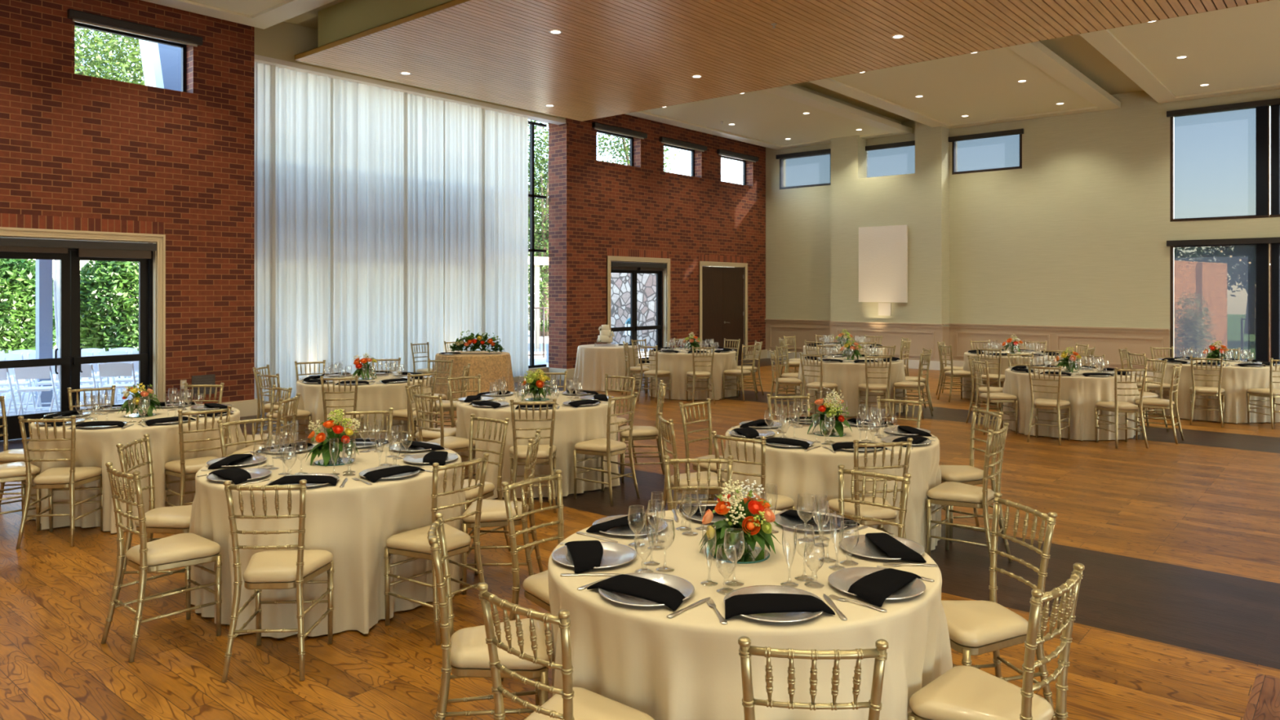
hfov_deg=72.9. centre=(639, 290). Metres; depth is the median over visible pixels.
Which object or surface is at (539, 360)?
patio
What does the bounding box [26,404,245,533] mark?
tablecloth
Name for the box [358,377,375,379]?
disc
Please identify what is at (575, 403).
folded napkin
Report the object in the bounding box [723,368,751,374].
seat cushion
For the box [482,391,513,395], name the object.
charger plate
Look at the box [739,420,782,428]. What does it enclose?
charger plate
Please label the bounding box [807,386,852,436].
centrepiece
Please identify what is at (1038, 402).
seat cushion
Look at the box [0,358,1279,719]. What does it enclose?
floor
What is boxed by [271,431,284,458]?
water goblet
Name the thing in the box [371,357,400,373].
chair
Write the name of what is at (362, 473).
charger plate
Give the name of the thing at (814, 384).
seat cushion
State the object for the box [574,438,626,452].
seat cushion
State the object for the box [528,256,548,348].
beam
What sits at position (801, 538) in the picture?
wine glass
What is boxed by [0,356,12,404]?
folding chair
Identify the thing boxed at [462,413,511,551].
chair
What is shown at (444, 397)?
seat cushion
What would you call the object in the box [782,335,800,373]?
chair
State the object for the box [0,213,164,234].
trim
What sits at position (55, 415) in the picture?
folded napkin
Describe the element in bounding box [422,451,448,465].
folded napkin
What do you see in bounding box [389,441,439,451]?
charger plate
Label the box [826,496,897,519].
seat cushion
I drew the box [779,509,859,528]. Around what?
folded napkin
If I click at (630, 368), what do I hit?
seat cushion
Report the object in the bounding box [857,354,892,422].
chair
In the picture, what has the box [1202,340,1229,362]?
centrepiece
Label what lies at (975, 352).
folded napkin
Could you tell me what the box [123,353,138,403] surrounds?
folding chair
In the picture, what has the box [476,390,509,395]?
folded napkin
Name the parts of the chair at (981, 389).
leg, leg, leg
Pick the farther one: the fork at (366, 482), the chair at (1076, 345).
the chair at (1076, 345)
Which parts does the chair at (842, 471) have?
leg, rail, rail, rail, leg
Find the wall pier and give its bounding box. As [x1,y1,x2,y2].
[831,120,949,326]
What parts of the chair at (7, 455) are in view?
leg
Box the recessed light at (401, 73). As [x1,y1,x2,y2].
[399,71,411,75]
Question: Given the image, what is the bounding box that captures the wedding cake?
[596,324,614,342]
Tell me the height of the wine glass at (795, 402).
0.188 m
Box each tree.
[74,26,145,335]
[528,120,548,336]
[596,133,680,172]
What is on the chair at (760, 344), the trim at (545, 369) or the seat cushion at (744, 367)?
the seat cushion at (744, 367)
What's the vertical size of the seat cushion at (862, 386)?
0.064 m
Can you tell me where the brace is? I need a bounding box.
[138,39,181,91]
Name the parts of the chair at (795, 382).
leg, leg, seat frame, leg, leg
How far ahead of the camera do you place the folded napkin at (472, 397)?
8.07 m
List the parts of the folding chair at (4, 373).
backrest, seat, leg, frame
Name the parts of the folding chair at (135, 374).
seat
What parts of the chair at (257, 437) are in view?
leg, rail, leg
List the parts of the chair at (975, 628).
leg, seat frame, leg, rail, rail, rail, rail, leg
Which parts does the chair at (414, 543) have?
leg, seat frame, leg, rail, rail, rail, rail, leg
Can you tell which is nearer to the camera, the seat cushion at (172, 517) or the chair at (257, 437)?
the seat cushion at (172, 517)
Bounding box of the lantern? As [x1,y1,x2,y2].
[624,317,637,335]
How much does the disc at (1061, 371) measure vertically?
0.006 m
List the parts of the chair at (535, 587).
leg, rail, rail, seat frame, rail, rail, leg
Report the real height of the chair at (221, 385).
0.923 m
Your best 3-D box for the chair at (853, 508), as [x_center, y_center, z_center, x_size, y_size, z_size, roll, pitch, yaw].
[1.407,1.341,5.322,0.403,0.923,0.454,0,0,-11]
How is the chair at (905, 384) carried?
on the floor
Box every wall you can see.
[0,0,254,404]
[548,114,765,368]
[610,272,656,348]
[765,88,1279,328]
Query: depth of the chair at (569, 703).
2.55 m
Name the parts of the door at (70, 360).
handle, frame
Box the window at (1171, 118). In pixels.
[1169,105,1279,222]
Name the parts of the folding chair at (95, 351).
backrest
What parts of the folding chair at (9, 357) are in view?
backrest, frame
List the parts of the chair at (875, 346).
rail, leg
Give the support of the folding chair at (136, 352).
on the patio
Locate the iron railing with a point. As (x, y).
(543, 308)
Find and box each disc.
[124,413,156,417]
[314,457,354,466]
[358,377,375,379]
[524,397,549,401]
[710,544,769,564]
[813,431,846,436]
[1061,370,1079,372]
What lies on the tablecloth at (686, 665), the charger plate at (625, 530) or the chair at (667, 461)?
the charger plate at (625, 530)
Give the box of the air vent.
[191,373,215,395]
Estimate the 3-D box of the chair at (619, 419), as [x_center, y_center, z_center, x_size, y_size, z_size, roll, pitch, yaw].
[-0.299,1.341,8.908,0.403,0.923,0.454,0,0,30]
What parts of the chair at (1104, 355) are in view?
rail, leg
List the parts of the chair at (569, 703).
leg, rail, rail, rail, rail, leg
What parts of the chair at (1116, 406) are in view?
leg, leg, seat frame, leg, rail, rail, rail, rail, leg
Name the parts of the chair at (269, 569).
leg, leg, rail, rail, rail, rail, seat frame, leg, leg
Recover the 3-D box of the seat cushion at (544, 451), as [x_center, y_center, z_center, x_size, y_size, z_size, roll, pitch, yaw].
[-0.893,1.341,7.240,0.403,0.064,0.370,0,0,-7]
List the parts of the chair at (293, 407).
leg, rail, rail, rail, rail, leg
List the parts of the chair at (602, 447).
leg, seat frame, leg, leg, rail, rail, rail, rail, leg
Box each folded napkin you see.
[43,409,82,418]
[46,417,66,426]
[70,421,124,428]
[88,404,122,410]
[145,416,195,426]
[154,401,197,404]
[200,408,225,417]
[204,403,231,408]
[208,453,253,469]
[208,467,251,484]
[255,441,313,453]
[266,475,337,485]
[302,378,326,384]
[303,375,320,380]
[320,372,351,376]
[335,380,368,385]
[351,438,391,443]
[363,465,425,482]
[381,377,412,383]
[399,371,421,374]
[400,440,444,449]
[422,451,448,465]
[439,351,461,354]
[463,395,480,402]
[469,400,501,408]
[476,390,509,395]
[515,404,552,408]
[564,540,603,573]
[567,389,598,394]
[568,399,600,407]
[586,512,659,532]
[586,573,684,610]
[593,394,608,400]
[659,350,678,352]
[679,506,715,512]
[687,351,709,353]
[714,349,728,352]
[724,593,835,619]
[731,427,759,438]
[739,419,773,427]
[765,437,810,448]
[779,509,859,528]
[785,416,813,420]
[804,356,817,359]
[818,359,842,362]
[831,441,887,450]
[847,417,893,425]
[847,568,921,607]
[853,360,877,363]
[865,532,926,562]
[881,358,897,362]
[892,435,929,447]
[897,426,931,436]
[968,351,983,354]
[986,352,1007,355]
[1010,368,1033,373]
[1012,365,1026,368]
[1013,349,1035,351]
[1022,353,1043,356]
[1030,364,1056,366]
[1040,371,1071,376]
[1045,352,1058,355]
[1080,365,1096,368]
[1081,372,1113,376]
[1117,371,1128,375]
[1161,357,1174,360]
[1166,360,1187,364]
[1173,356,1194,359]
[1193,362,1223,366]
[1236,363,1266,366]
[1246,359,1266,362]
[1262,361,1274,365]
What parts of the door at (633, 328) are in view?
frame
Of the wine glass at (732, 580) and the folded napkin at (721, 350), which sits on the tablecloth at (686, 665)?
the wine glass at (732, 580)
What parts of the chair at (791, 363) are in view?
leg, leg, seat frame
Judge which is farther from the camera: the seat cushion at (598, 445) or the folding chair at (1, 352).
the folding chair at (1, 352)
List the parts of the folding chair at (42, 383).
leg, frame, seat, backrest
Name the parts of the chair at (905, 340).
leg, leg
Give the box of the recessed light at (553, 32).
[548,30,562,34]
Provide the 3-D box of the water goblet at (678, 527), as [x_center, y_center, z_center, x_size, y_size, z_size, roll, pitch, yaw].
[0.190,0.960,3.767,0.073,0.155,0.072,0,0,31]
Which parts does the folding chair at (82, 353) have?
backrest, frame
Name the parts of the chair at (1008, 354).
leg, rail, rail, leg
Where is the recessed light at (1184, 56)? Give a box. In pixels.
[1175,55,1187,58]
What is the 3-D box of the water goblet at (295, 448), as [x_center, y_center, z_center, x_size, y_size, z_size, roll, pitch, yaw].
[-1.954,0.960,4.832,0.072,0.155,0.073,0,0,1]
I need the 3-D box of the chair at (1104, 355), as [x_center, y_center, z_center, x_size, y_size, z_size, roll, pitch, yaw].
[6.102,1.341,11.859,0.403,0.923,0.454,0,0,45]
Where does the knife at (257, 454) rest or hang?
on the tablecloth at (354, 522)
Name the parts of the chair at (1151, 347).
leg, rail, leg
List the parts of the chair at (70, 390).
leg, rail, rail, leg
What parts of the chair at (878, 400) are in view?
leg, rail, rail, leg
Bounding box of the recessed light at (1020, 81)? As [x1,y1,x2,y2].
[1017,80,1026,82]
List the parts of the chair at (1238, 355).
leg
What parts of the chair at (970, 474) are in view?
leg, seat frame, leg, rail, rail, rail, rail, leg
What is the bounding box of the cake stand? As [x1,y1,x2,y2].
[594,341,616,346]
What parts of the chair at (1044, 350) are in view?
leg, rail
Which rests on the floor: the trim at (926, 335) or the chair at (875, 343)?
the chair at (875, 343)
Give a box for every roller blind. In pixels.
[66,8,202,46]
[591,122,647,139]
[659,136,706,151]
[716,149,758,162]
[775,148,831,188]
[865,140,915,177]
[948,128,1023,173]
[1166,97,1279,220]
[1166,236,1279,364]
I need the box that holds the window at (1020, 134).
[951,133,1022,174]
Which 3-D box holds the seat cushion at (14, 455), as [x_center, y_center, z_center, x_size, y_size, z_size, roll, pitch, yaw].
[-5.065,1.341,7.092,0.370,0.064,0.403,0,0,-9]
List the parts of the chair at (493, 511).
leg, leg, seat frame, leg, rail, leg, rail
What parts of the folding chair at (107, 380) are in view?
seat, backrest, frame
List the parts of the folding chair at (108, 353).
backrest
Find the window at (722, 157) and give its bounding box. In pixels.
[720,155,746,185]
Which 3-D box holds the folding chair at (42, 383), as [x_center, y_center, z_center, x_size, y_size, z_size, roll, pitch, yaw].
[-8.831,1.434,13.051,0.460,0.808,0.500,0,0,-22]
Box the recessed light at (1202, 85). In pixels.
[1199,84,1210,86]
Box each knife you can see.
[200,469,219,471]
[240,479,270,485]
[249,451,263,456]
[339,477,347,487]
[560,573,620,576]
[576,531,617,542]
[666,596,710,617]
[671,508,679,522]
[774,509,787,515]
[804,445,821,451]
[822,593,847,620]
[876,565,933,582]
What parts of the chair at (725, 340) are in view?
leg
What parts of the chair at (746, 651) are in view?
leg, rail, rail, leg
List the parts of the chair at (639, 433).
leg, leg, seat frame, leg, leg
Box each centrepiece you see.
[118,382,163,416]
[306,408,359,466]
[350,352,377,380]
[520,368,554,400]
[682,332,702,351]
[698,479,779,560]
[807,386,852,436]
[835,328,853,346]
[840,337,862,359]
[1001,333,1024,353]
[1053,346,1082,372]
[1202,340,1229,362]
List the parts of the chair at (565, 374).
rail, leg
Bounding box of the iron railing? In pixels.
[528,306,548,357]
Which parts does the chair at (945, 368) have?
leg, leg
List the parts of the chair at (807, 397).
leg, rail, rail, leg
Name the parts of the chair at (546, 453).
leg, leg, seat frame, rail, rail, rail, rail, leg, leg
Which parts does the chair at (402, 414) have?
leg, seat frame, leg, leg, rail, leg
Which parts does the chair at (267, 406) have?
leg, rail, leg, leg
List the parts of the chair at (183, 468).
leg, seat frame, leg, rail, rail, rail, rail, leg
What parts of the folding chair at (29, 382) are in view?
backrest, seat, leg, frame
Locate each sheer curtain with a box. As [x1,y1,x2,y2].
[254,62,275,401]
[275,66,330,400]
[330,77,408,373]
[403,93,443,377]
[443,100,485,352]
[481,108,528,377]
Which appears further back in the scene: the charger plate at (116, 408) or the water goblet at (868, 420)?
the charger plate at (116, 408)
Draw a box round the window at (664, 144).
[663,143,693,176]
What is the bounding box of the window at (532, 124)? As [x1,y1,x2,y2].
[528,120,546,368]
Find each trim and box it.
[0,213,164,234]
[0,226,165,402]
[254,21,565,123]
[254,54,565,124]
[263,366,549,404]
[297,60,559,117]
[606,248,669,258]
[606,255,670,346]
[698,254,746,262]
[698,261,747,359]
[764,318,831,352]
[829,320,942,361]
[942,323,950,360]
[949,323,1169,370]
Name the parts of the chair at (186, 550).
leg, rail, rail, rail, rail, leg, seat frame, leg, leg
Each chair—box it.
[0,350,8,395]
[0,353,31,397]
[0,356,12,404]
[0,368,17,416]
[0,368,35,414]
[0,395,25,506]
[0,461,40,531]
[8,349,35,395]
[13,365,59,415]
[16,415,102,548]
[27,352,60,401]
[34,365,60,413]
[57,363,99,408]
[66,385,115,410]
[80,348,110,387]
[80,351,100,394]
[80,362,111,408]
[85,354,123,404]
[97,351,132,398]
[97,362,136,405]
[100,462,222,662]
[108,347,138,391]
[112,360,138,404]
[115,433,191,599]
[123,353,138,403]
[132,351,138,391]
[164,405,231,506]
[183,382,224,404]
[217,414,272,457]
[221,479,334,682]
[232,393,300,453]
[243,384,292,447]
[252,364,293,444]
[256,372,311,444]
[294,360,325,381]
[320,375,364,439]
[340,407,393,440]
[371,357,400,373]
[383,452,489,644]
[386,370,437,441]
[404,381,456,441]
[410,342,432,373]
[413,391,475,477]
[427,358,453,421]
[427,512,549,719]
[429,363,470,427]
[444,341,462,352]
[446,373,480,427]
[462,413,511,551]
[462,429,543,595]
[476,582,654,719]
[501,469,564,680]
[509,398,556,512]
[533,370,567,391]
[573,391,639,506]
[604,373,637,462]
[618,380,666,483]
[621,341,650,396]
[630,338,649,392]
[636,344,671,403]
[657,412,725,511]
[663,454,733,510]
[673,337,693,347]
[679,398,723,509]
[685,346,715,404]
[711,431,795,511]
[722,343,757,401]
[724,337,741,390]
[737,340,764,395]
[737,635,888,719]
[766,393,810,420]
[767,348,802,413]
[774,345,798,401]
[778,337,799,388]
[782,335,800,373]
[798,352,838,417]
[804,340,823,355]
[814,334,834,342]
[815,343,838,355]
[825,437,912,538]
[838,464,911,537]
[855,341,876,355]
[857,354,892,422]
[864,334,882,344]
[874,344,895,356]
[876,395,923,428]
[893,351,933,418]
[899,337,908,375]
[900,339,912,391]
[905,347,933,410]
[907,563,1084,719]
[925,422,1012,561]
[935,340,963,395]
[937,343,974,402]
[939,405,1003,542]
[941,492,1057,719]
[965,354,1003,422]
[969,339,990,350]
[970,358,1017,434]
[976,346,1004,407]
[1006,352,1033,366]
[1023,340,1047,351]
[1026,364,1071,445]
[1043,348,1067,366]
[1074,342,1088,364]
[1075,354,1105,368]
[1083,346,1095,365]
[1094,367,1148,448]
[1118,347,1153,411]
[1127,351,1170,414]
[1135,363,1184,444]
[1138,357,1168,431]
[1150,346,1173,392]
[1189,355,1225,426]
[1221,347,1240,360]
[1246,358,1279,429]
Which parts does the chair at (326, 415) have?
leg, rail, rail, rail, rail, leg, leg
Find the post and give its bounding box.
[1269,244,1270,362]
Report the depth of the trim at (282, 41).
12.97 m
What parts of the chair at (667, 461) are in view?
leg, rail, rail, rail, leg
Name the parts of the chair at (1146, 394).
leg, rail, rail, rail, leg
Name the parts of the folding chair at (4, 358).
leg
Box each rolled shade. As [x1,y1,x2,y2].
[0,245,151,258]
[610,266,663,271]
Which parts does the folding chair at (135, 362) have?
frame, leg, seat, backrest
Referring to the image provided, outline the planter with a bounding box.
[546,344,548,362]
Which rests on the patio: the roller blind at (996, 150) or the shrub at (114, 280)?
the shrub at (114, 280)
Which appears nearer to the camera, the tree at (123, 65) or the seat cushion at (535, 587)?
the seat cushion at (535, 587)
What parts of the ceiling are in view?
panel, panel, panel, panel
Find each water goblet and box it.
[253,442,266,468]
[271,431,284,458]
[282,448,296,476]
[342,447,355,476]
[367,426,378,449]
[388,439,401,466]
[400,431,413,456]
[627,505,644,546]
[634,527,653,573]
[675,492,692,531]
[715,543,737,595]
[788,405,798,426]
[804,539,824,588]
[812,499,830,541]
[821,420,831,444]
[839,520,858,565]
[867,419,879,443]
[886,414,897,436]
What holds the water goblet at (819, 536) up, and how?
on the tablecloth at (686, 665)
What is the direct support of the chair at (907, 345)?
on the floor
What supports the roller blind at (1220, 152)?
attached to the window at (1171, 118)
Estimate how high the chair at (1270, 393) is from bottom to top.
0.923 m
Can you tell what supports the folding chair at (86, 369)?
on the patio
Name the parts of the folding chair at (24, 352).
frame, backrest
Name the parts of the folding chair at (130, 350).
backrest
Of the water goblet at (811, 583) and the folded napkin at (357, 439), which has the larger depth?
the folded napkin at (357, 439)
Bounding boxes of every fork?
[351,477,371,484]
[577,573,621,590]
[705,599,727,624]
[827,594,887,612]
[841,525,867,535]
[882,563,937,566]
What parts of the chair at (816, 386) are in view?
leg, rail, rail, rail, leg, leg, seat frame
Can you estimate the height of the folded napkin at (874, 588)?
0.034 m
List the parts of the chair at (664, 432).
leg, rail, rail, rail, leg, seat frame, leg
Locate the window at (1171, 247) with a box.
[1169,243,1271,361]
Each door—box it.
[0,248,152,440]
[610,266,662,364]
[702,266,743,360]
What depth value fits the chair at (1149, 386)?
12.21 m
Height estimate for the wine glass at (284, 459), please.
0.188 m
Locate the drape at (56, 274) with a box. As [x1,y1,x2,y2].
[53,259,60,389]
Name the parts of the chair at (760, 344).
leg, leg, leg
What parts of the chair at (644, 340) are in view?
leg, leg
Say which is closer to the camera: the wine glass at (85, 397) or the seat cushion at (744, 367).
the wine glass at (85, 397)
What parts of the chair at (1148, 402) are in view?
leg, leg, seat frame, leg, leg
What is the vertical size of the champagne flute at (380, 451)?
0.202 m
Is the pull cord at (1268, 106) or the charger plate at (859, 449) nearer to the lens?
the charger plate at (859, 449)
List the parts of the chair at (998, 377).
leg, rail, seat frame, leg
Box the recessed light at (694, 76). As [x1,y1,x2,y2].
[691,75,702,78]
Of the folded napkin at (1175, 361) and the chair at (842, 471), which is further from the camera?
the folded napkin at (1175, 361)
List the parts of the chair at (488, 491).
leg, seat frame, rail, rail, rail, rail, leg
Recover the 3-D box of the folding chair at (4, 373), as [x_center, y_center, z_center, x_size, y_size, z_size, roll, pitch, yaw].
[-8.955,1.434,12.011,0.460,0.808,0.500,0,0,-22]
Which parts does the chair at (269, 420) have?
leg, rail, rail, leg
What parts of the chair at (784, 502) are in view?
leg, rail, rail, rail, rail, leg, seat frame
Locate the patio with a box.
[0,316,653,416]
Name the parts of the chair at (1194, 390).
leg, leg, rail, rail, rail, rail, seat frame, leg, leg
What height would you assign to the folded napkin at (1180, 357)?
0.034 m
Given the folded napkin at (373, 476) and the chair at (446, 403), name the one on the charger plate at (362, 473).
the folded napkin at (373, 476)
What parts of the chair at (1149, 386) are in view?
leg, rail, leg, seat frame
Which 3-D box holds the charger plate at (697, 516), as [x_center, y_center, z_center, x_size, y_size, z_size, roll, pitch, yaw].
[0.360,1.028,3.974,0.329,0.018,0.329,0,0,23]
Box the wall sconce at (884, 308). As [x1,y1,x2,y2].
[878,302,890,315]
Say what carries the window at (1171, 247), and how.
in the wall at (1077, 235)
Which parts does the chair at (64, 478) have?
leg, rail, rail, rail, rail, leg, seat frame, leg, leg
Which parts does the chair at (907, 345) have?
leg, leg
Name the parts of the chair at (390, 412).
leg, rail, rail, leg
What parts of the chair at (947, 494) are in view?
leg, leg, seat frame, leg, rail, rail, rail, rail, leg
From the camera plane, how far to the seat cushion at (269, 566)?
4.17 m
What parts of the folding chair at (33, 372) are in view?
frame, leg, backrest, seat, leg, frame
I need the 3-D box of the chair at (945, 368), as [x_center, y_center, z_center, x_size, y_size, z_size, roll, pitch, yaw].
[5.369,1.341,14.901,0.454,0.923,0.403,0,0,35]
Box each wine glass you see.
[84,396,95,419]
[139,396,150,421]
[266,435,279,470]
[279,428,292,460]
[293,439,307,475]
[342,438,355,473]
[358,422,370,452]
[379,432,392,466]
[386,426,398,457]
[646,499,665,550]
[654,516,675,573]
[681,488,698,536]
[723,528,744,586]
[788,411,799,438]
[793,402,803,427]
[793,525,814,582]
[796,493,814,542]
[817,509,837,562]
[824,413,835,442]
[861,413,871,441]
[873,408,884,435]
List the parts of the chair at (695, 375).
leg, leg, seat frame, rail, rail, leg, leg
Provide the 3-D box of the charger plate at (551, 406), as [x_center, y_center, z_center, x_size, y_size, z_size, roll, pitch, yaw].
[-0.919,1.028,7.652,0.329,0.018,0.329,0,0,21]
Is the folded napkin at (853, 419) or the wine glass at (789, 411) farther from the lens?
the folded napkin at (853, 419)
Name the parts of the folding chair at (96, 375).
backrest, seat, frame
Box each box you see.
[0,237,156,258]
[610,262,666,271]
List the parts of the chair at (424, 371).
leg, rail, leg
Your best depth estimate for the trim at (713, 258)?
21.53 m
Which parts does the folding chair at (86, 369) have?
frame, backrest, seat, leg, frame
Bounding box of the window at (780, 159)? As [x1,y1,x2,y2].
[779,159,831,189]
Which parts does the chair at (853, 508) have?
leg, seat frame, rail, rail, leg, rail, rail, leg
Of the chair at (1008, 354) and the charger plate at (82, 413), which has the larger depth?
the chair at (1008, 354)
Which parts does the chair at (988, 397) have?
leg, rail, leg, seat frame, leg, leg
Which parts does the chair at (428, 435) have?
leg, rail, leg, seat frame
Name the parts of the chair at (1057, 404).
leg, leg, rail, rail, rail, rail, seat frame, leg, leg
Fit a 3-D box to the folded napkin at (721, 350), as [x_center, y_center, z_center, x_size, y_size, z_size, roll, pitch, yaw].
[1.366,1.018,14.518,0.141,0.034,0.355,0,0,37]
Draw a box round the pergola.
[8,237,143,407]
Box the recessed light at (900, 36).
[891,34,905,39]
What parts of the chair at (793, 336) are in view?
leg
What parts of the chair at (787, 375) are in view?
leg, leg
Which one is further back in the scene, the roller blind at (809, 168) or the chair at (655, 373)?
the roller blind at (809, 168)
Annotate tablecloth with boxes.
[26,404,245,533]
[189,441,465,638]
[293,373,431,444]
[431,351,515,400]
[455,391,619,499]
[547,509,952,719]
[571,343,642,391]
[648,347,737,399]
[721,419,941,553]
[792,355,908,416]
[803,343,886,357]
[962,350,1063,403]
[1002,366,1140,440]
[1153,359,1279,423]
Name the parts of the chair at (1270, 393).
leg, seat frame, leg, leg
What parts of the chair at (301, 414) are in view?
leg, rail, leg, seat frame, leg, leg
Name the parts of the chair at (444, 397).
leg, rail, rail, leg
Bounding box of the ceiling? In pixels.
[141,0,1279,150]
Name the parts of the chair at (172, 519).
leg, rail, rail, rail, rail, leg, seat frame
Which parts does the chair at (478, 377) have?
leg, rail, rail, leg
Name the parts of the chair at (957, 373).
leg, leg, seat frame, leg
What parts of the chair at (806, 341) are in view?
leg, rail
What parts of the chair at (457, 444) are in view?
leg, rail, rail, rail, rail, leg, seat frame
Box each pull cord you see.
[1268,106,1269,216]
[1268,244,1269,361]
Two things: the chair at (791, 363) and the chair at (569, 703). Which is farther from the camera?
the chair at (791, 363)
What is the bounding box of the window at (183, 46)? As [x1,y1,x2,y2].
[74,22,186,92]
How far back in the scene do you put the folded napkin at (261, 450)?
5.58 m
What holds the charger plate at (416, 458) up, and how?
on the tablecloth at (354, 522)
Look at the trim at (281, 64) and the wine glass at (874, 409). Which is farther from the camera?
the trim at (281, 64)
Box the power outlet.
[180,379,186,389]
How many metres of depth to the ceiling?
15.53 m
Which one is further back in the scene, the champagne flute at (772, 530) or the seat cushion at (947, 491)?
the seat cushion at (947, 491)
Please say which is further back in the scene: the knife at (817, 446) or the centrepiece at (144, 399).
the centrepiece at (144, 399)
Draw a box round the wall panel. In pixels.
[858,224,907,302]
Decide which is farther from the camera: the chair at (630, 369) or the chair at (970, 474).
the chair at (630, 369)
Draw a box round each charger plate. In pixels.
[34,417,84,425]
[43,411,91,417]
[77,420,128,428]
[93,406,127,410]
[143,417,187,424]
[155,404,191,408]
[190,404,231,409]
[191,410,233,416]
[206,455,266,466]
[206,468,271,481]
[263,443,315,453]
[275,473,339,487]
[300,376,329,379]
[303,380,334,383]
[326,373,351,376]
[340,381,369,385]
[352,438,383,448]
[359,466,419,479]
[374,372,390,374]
[379,379,407,382]
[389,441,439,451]
[393,373,413,376]
[400,375,429,379]
[403,453,458,463]
[440,353,458,355]
[457,396,493,401]
[471,401,509,407]
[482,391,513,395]
[520,406,551,408]
[551,542,636,568]
[561,390,590,395]
[563,400,599,406]
[580,395,614,400]
[591,514,667,536]
[598,572,694,606]
[682,503,753,522]
[724,585,824,622]
[728,429,775,437]
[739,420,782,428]
[765,437,813,447]
[774,511,846,531]
[790,416,813,423]
[827,567,925,599]
[831,441,881,451]
[839,534,924,559]
[846,419,885,426]
[880,435,931,445]
[883,426,930,435]
[1008,366,1033,368]
[1012,369,1038,372]
[1036,365,1057,367]
[1097,368,1114,371]
[1104,371,1133,374]
[1241,360,1260,362]
[1251,362,1279,365]
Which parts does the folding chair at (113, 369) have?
frame, backrest, seat, frame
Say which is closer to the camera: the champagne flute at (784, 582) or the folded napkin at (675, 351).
the champagne flute at (784, 582)
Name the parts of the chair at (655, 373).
leg, rail, leg, leg, seat frame, leg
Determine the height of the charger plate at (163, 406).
0.018 m
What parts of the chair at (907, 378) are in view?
leg, leg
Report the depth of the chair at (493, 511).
5.15 m
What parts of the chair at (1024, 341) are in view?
rail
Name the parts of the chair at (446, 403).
leg, seat frame, leg, leg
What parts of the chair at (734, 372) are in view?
leg, seat frame, leg, leg, leg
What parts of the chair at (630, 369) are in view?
leg, leg, seat frame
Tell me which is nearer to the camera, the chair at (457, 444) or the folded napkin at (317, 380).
the chair at (457, 444)
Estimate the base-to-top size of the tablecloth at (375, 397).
0.758 m
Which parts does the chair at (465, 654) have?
rail, leg, rail, rail, rail, leg, seat frame, leg, leg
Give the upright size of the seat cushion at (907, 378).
0.064 m
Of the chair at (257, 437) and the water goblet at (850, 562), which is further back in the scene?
the chair at (257, 437)
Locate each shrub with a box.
[0,258,56,353]
[80,260,138,351]
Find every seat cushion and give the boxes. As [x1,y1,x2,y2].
[0,448,25,462]
[0,461,40,478]
[33,466,102,484]
[125,533,221,565]
[134,505,191,528]
[164,456,217,474]
[232,444,273,453]
[243,433,280,447]
[243,549,333,582]
[264,401,293,409]
[266,408,311,418]
[327,413,364,422]
[386,408,428,417]
[386,523,471,553]
[415,427,456,439]
[416,368,432,373]
[427,435,475,449]
[429,400,457,408]
[433,393,446,401]
[449,617,549,670]
[462,479,494,500]
[462,498,528,522]
[509,444,556,458]
[522,569,550,604]
[524,687,654,719]
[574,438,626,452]
[616,417,626,427]
[618,425,658,437]
[626,366,648,371]
[636,363,649,367]
[643,369,670,375]
[670,471,725,489]
[686,371,710,377]
[691,454,723,471]
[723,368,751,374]
[731,490,794,510]
[737,365,757,370]
[774,377,802,383]
[781,373,798,377]
[783,360,799,365]
[788,358,800,360]
[805,382,837,388]
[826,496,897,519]
[857,383,887,390]
[893,380,924,387]
[905,376,925,382]
[909,665,1053,719]
[926,481,994,502]
[939,465,988,482]
[941,600,1027,646]
[943,366,963,370]
[944,369,973,375]
[974,386,1003,392]
[979,392,1017,399]
[981,373,1004,379]
[1034,398,1070,407]
[1095,401,1137,409]
[1135,397,1174,406]
[1136,377,1153,382]
[1136,381,1170,387]
[1138,391,1158,398]
[1189,386,1225,393]
[1248,388,1279,395]
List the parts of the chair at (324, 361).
leg, rail, rail, leg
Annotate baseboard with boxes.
[221,349,767,417]
[766,350,1153,377]
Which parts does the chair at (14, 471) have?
seat frame, leg, leg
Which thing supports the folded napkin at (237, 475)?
on the charger plate at (255, 473)
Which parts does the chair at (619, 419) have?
leg, rail, rail, leg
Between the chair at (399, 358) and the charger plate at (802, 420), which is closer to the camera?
the charger plate at (802, 420)
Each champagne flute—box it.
[262,431,273,467]
[278,438,289,475]
[287,422,297,457]
[328,437,339,475]
[373,419,383,452]
[392,425,402,459]
[644,508,659,566]
[649,491,664,543]
[695,481,708,530]
[700,525,717,586]
[765,483,778,533]
[774,403,782,431]
[778,408,787,437]
[780,525,798,587]
[812,413,820,443]
[813,493,828,547]
[828,512,844,570]
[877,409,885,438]
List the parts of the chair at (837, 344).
rail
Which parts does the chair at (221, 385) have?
leg, rail, rail, leg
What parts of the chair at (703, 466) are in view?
leg, rail, rail, rail, rail, seat frame, leg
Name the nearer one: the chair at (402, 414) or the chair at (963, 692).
the chair at (963, 692)
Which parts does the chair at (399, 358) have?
rail, rail, leg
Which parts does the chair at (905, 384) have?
leg, leg, seat frame, leg, leg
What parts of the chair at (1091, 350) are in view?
leg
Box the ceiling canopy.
[294,0,1271,121]
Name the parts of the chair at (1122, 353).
leg, leg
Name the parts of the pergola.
post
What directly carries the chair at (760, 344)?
on the floor
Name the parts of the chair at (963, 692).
leg, seat frame, leg, rail, rail, rail, rail, leg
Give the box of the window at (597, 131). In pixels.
[596,129,633,166]
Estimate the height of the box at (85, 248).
0.200 m
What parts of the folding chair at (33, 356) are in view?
frame, leg, backrest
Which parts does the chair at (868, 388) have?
leg, leg, seat frame, rail, rail, leg, leg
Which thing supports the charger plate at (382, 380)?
on the tablecloth at (375, 397)

